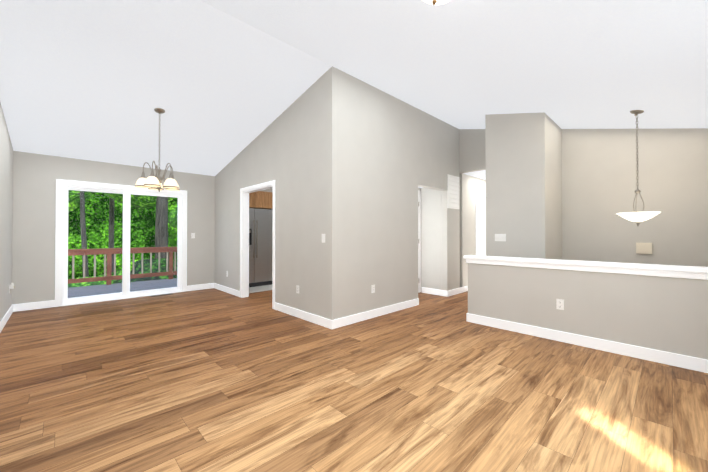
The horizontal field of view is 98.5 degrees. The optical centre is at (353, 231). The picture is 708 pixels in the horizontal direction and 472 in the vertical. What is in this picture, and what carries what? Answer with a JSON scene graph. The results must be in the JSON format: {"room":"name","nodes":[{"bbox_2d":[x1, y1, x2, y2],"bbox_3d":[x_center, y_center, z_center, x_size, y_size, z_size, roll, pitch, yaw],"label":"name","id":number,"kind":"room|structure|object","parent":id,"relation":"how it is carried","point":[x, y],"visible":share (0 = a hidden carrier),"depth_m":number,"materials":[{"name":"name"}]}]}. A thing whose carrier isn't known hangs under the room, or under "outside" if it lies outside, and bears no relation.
{"room":"empty living room","nodes":[
{"label":"empty living room","id":0,"kind":"room"},
{"bbox_2d":[0,102,12,320],"bbox_3d":[-2.680,-0.497,1.943,0.120,3.420,7.740,1,-1,-44],"label":"wall","id":1,"kind":"structure","parent":0,"point":[6,194],"depth_m":4.08,"materials":[{"name":"grey paint"}]},
{"bbox_2d":[0,304,15,332],"bbox_3d":[-2.630,1.155,1.975,0.018,0.115,7.500,1,-1,-44],"label":"baseboard","id":2,"kind":"structure","parent":1,"relation":"attached to","point":[12,309],"depth_m":4.17,"materials":[{"name":"white wood"}]},
{"bbox_2d":[12,151,272,303],"bbox_3d":[-3.000,-0.039,6.923,6.580,2.595,0.120,1,-1,-44],"label":"wall","id":3,"kind":"structure","parent":0,"point":[35,176],"depth_m":4.97,"materials":[{"name":"grey paint"}]},
{"bbox_2d":[16,300,54,310],"bbox_3d":[-5.055,1.182,4.836,0.440,0.115,0.014,1,-1,-44],"label":"baseboard","id":4,"kind":"structure","parent":3,"relation":"attached to","point":[42,304],"depth_m":4.83,"materials":[{"name":"white wood"}]},
{"bbox_2d":[55,179,186,306],"bbox_3d":[-4.228,0.198,5.716,1.960,2.100,0.150,1,-1,-44],"label":"door frame","id":5,"kind":"structure","parent":3,"relation":"attached to","point":[60,183],"depth_m":5.21,"materials":[{"name":"white wood"}]},
{"bbox_2d":[62,185,181,303],"bbox_3d":[-4.224,0.228,5.712,1.790,1.990,0.150,1,-1,-44],"label":"sliding glass door","id":6,"kind":"structure","parent":3,"relation":"in","point":[126,278],"depth_m":5.65,"materials":[{"name":"clear glass"}]},
{"bbox_2d":[187,283,211,290],"bbox_3d":[-3.292,1.198,6.537,0.540,0.115,0.014,1,-1,-44],"label":"baseboard","id":7,"kind":"structure","parent":3,"relation":"attached to","point":[201,286],"depth_m":6.52,"materials":[{"name":"white wood"}]},
{"bbox_2d":[249,191,272,208],"bbox_3d":[-2.408,-0.739,7.158,0.950,0.400,0.363,1,-1,-44],"label":"upper cabinet","id":8,"kind":"object","parent":3,"relation":"attached to","point":[260,200],"visible":0.52,"depth_m":7.14,"materials":[{"name":"brown wood"}]},
{"bbox_2d":[214,66,338,319],"bbox_3d":[-1.639,-0.426,5.343,0.120,3.340,4.050,1,-1,-44],"label":"wall","id":9,"kind":"structure","parent":0,"point":[292,150],"depth_m":4.38,"materials":[{"name":"grey paint"}]},
{"bbox_2d":[212,283,239,296],"bbox_3d":[-2.626,1.195,6.251,0.018,0.115,1.350,1,-1,-44],"label":"baseboard","id":10,"kind":"structure","parent":9,"relation":"attached to","point":[217,286],"depth_m":6.22,"materials":[{"name":"white wood"}]},
{"bbox_2d":[240,180,274,308],"bbox_3d":[-1.656,0.217,5.355,0.152,2.055,1.290,1,-1,-44],"label":"door frame","id":11,"kind":"structure","parent":9,"relation":"attached to","point":[244,243],"depth_m":5.73,"materials":[{"name":"white wood"}]},
{"bbox_2d":[275,302,331,328],"bbox_3d":[-0.766,1.177,4.329,0.018,0.115,1.400,1,-1,-44],"label":"baseboard","id":12,"kind":"structure","parent":9,"relation":"attached to","point":[316,319],"depth_m":4.22,"materials":[{"name":"white wood"}]},
{"bbox_2d":[0,288,707,471],"bbox_3d":[0.987,1.295,5.463,10.310,0.100,7.740,1,-1,-44],"label":"floor","id":13,"kind":"structure","parent":0,"point":[211,380],"depth_m":2.25,"materials":[{"name":"brown wood"}]},
{"bbox_2d":[249,284,271,292],"bbox_3d":[-1.457,1.263,7.552,3.230,0.004,1.100,1,-1,-44],"label":"floor","id":14,"kind":"structure","parent":13,"relation":"on","point":[260,288],"depth_m":6.66,"materials":[{"name":"plastic"}]},
{"bbox_2d":[249,208,272,286],"bbox_3d":[-2.330,0.365,7.068,0.910,1.790,0.536,1,-1,-44],"label":"refrigerator","id":15,"kind":"object","parent":14,"relation":"on","point":[260,244],"visible":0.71,"depth_m":6.97,"materials":[{"name":"silver metal"}]},
{"bbox_2d":[0,0,707,179],"bbox_3d":[0.959,-1.685,5.463,10.230,0.980,7.740,1,-1,-44],"label":"ceiling","id":16,"kind":"structure","parent":0,"point":[561,64],"depth_m":3.25,"materials":[{"name":"white paint"}]},
{"bbox_2d":[135,108,179,191],"bbox_3d":[-2.714,-1.118,4.246,0.542,1.153,0.522,1,-1,-44],"label":"dining chandelier","id":17,"kind":"object","parent":16,"relation":"hanging from","point":[152,181],"visible":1,"depth_m":4.17,"materials":[{"name":"white glass"}]},
{"bbox_2d":[423,0,449,4],"bbox_3d":[0.552,-1.587,2.002,0.310,0.177,0.305,1,-1,-44],"label":"ceiling light","id":18,"kind":"object","parent":16,"relation":"attached to","point":[435,2],"visible":1,"depth_m":2.04,"materials":[{"name":"white glass"}]},
{"bbox_2d":[616,110,660,225],"bbox_3d":[3.383,-0.753,3.639,0.394,1.397,0.394,1,-1,-44],"label":"light","id":19,"kind":"object","parent":16,"relation":"hanging from","point":[637,217],"visible":1,"depth_m":3.61,"materials":[{"name":"white glass"}]},
{"bbox_2d":[339,70,485,317],"bbox_3d":[2.288,-0.416,6.400,7.000,3.340,0.120,1,-1,-44],"label":"wall","id":20,"kind":"structure","parent":0,"point":[395,153],"depth_m":4.63,"materials":[{"name":"grey paint"}]},
{"bbox_2d":[371,285,374,292],"bbox_3d":[0.274,0.825,4.356,0.070,0.114,0.010,1,-1,-44],"label":"outlet","id":21,"kind":"object","parent":20,"relation":"attached to","point":[372,288],"visible":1,"depth_m":4.35,"materials":[{"name":"plastic"}]},
{"bbox_2d":[332,298,418,328],"bbox_3d":[0.404,1.179,4.475,1.904,0.115,0.014,1,-1,-44],"label":"baseboard","id":22,"kind":"structure","parent":20,"relation":"attached to","point":[336,323],"depth_m":4.33,"materials":[{"name":"white wood"}]},
{"bbox_2d":[422,287,446,296],"bbox_3d":[1.579,1.193,6.014,0.014,0.115,0.570,1,-1,-44],"label":"baseboard","id":23,"kind":"structure","parent":20,"relation":"attached to","point":[424,290],"depth_m":6.00,"materials":[{"name":"white wood"}]},
{"bbox_2d":[447,174,459,208],"bbox_3d":[1.961,-0.765,5.993,0.460,0.650,0.016,1,-1,-44],"label":"air vent","id":24,"kind":"object","parent":20,"relation":"in","point":[453,194],"visible":1,"depth_m":5.98,"materials":[{"name":"white metal"}]},
{"bbox_2d":[448,286,467,296],"bbox_3d":[3.272,1.204,7.241,4.154,0.115,0.014,1,-1,-44],"label":"baseboard","id":25,"kind":"structure","parent":20,"relation":"attached to","point":[462,289],"depth_m":6.06,"materials":[{"name":"white wood"}]},
{"bbox_2d":[475,193,485,255],"bbox_3d":[3.002,0.209,6.989,0.935,2.100,0.016,1,-1,-44],"label":"door frame","id":26,"kind":"structure","parent":20,"relation":"attached to","point":[480,203],"depth_m":6.84,"materials":[{"name":"white wood"}]},
{"bbox_2d":[418,188,441,292],"bbox_3d":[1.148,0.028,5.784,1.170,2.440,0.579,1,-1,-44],"label":"door","id":27,"kind":"structure","parent":0,"point":[431,238],"depth_m":6.07,"materials":[{"name":"white wood"}]},
{"bbox_2d":[418,190,420,291],"bbox_3d":[1.063,0.204,5.892,0.900,2.070,0.097,1,-1,-44],"label":"door frame","id":28,"kind":"structure","parent":27,"relation":"in","point":[419,241],"depth_m":6.19,"materials":[{"name":"white wood"}]},
{"bbox_2d":[485,112,561,258],"bbox_3d":[2.720,-0.326,4.870,0.960,3.132,0.820,1,-1,-44],"label":"wall block","id":29,"kind":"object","parent":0,"point":[524,182],"visible":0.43,"depth_m":4.52,"materials":[{"name":"grey paint"}]},
{"bbox_2d":[495,234,505,240],"bbox_3d":[2.237,0.098,4.665,0.014,0.114,0.162,1,-1,-44],"label":"light switch","id":30,"kind":"object","parent":29,"relation":"attached to","point":[500,237],"visible":1,"depth_m":4.66,"materials":[{"name":"plastic"}]},
{"bbox_2d":[459,128,707,266],"bbox_3d":[3.376,-0.429,4.969,0.120,3.340,3.690,1,-1,-44],"label":"wall","id":31,"kind":"structure","parent":0,"point":[599,175],"depth_m":4.32,"materials":[{"name":"beige paint"}]},
{"bbox_2d":[636,243,651,253],"bbox_3d":[3.994,0.234,4.198,0.052,0.150,0.160,1,-1,-44],"label":"door chime","id":32,"kind":"object","parent":31,"relation":"attached to","point":[643,248],"visible":1,"depth_m":4.18,"materials":[{"name":"beige plastic"}]},
{"bbox_2d":[468,263,707,359],"bbox_3d":[2.438,0.795,3.338,0.120,0.860,2.420,1,-1,-44],"label":"wall","id":33,"kind":"structure","parent":0,"point":[668,314],"depth_m":3.13,"materials":[{"name":"grey paint"}]},
{"bbox_2d":[556,299,563,309],"bbox_3d":[2.294,0.816,3.393,0.010,0.114,0.070,1,-1,-44],"label":"outlet","id":34,"kind":"object","parent":33,"relation":"attached to","point":[559,304],"visible":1,"depth_m":3.39,"materials":[{"name":"plastic"}]},
{"bbox_2d":[463,255,707,279],"bbox_3d":[2.424,0.376,3.356,0.210,0.100,2.460,1,-1,-44],"label":"trim","id":35,"kind":"structure","parent":33,"relation":"on","point":[687,272],"depth_m":3.14,"materials":[{"name":"white wood"}]},
{"bbox_2d":[466,313,707,372],"bbox_3d":[2.380,1.168,3.309,0.038,0.115,2.404,1,-1,-44],"label":"baseboard","id":36,"kind":"structure","parent":33,"relation":"attached to","point":[678,360],"depth_m":3.13,"materials":[{"name":"white wood"}]},
{"label":"outside","id":37,"kind":"structure","parent":0,"visible":0},
{"bbox_2d":[68,278,176,297],"bbox_3d":[-4.427,1.388,7.410,9.000,0.150,2.580,1,-1,-44],"label":"deck","id":38,"kind":"object","parent":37,"point":[115,288],"depth_m":7.09,"materials":[{"name":"grey wood"}]},
{"bbox_2d":[68,247,176,284],"bbox_3d":[-5.260,0.876,8.278,9.000,0.890,0.150,1,-1,-44],"label":"deck railing","id":39,"kind":"object","parent":38,"relation":"on","point":[109,252],"depth_m":7.56,"materials":[{"name":"brown wood"}]},
{"bbox_3d":[-15.608,3.477,19.704,80.000,0.200,35.830,1,-1,-44],"label":"ground","id":40,"kind":"structure","parent":37,"visible":0},
{"bbox_2d":[68,190,93,276],"bbox_3d":[-10.631,-1.076,10.967,3.633,8.753,4.099,1,-1,-44],"label":"tree","id":41,"kind":"object","parent":40,"relation":"on","point":[73,194],"depth_m":11.15,"materials":[{"name":"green plant"}]},
{"bbox_2d":[108,198,114,271],"bbox_3d":[-12.066,-2.423,14.804,4.783,11.515,3.096,1,-1,-44],"label":"tree","id":42,"kind":"object","parent":40,"relation":"on","point":[111,227],"depth_m":15.21,"materials":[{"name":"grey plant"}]},
{"bbox_2d":[68,258,176,287],"bbox_3d":[-7.790,2.365,10.886,9.303,2.979,5.387,1,-1,-44],"label":"bush","id":43,"kind":"object","parent":40,"relation":"on","point":[146,264],"depth_m":10.11,"materials":[{"name":"green plant"}]},
{"bbox_2d":[105,193,172,258],"bbox_3d":[-8.636,-1.705,14.457,5.561,10.087,4.162,1,-1,-44],"label":"tree","id":44,"kind":"object","parent":40,"relation":"on","point":[138,201],"depth_m":13.83,"materials":[{"name":"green plant"}]},
{"bbox_2d":[168,206,177,231],"bbox_3d":[-5.901,-0.833,13.682,4.549,8.320,3.888,1,-1,-44],"label":"tree","id":45,"kind":"object","parent":40,"relation":"on","point":[172,220],"depth_m":11.57,"materials":[{"name":"green plant"}]},
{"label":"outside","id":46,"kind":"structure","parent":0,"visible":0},
{"bbox_2d":[68,192,177,278],"bbox_3d":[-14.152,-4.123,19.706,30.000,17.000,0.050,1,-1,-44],"label":"trees","id":47,"kind":"object","parent":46,"point":[143,234],"depth_m":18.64,"materials":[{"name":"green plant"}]}
]}

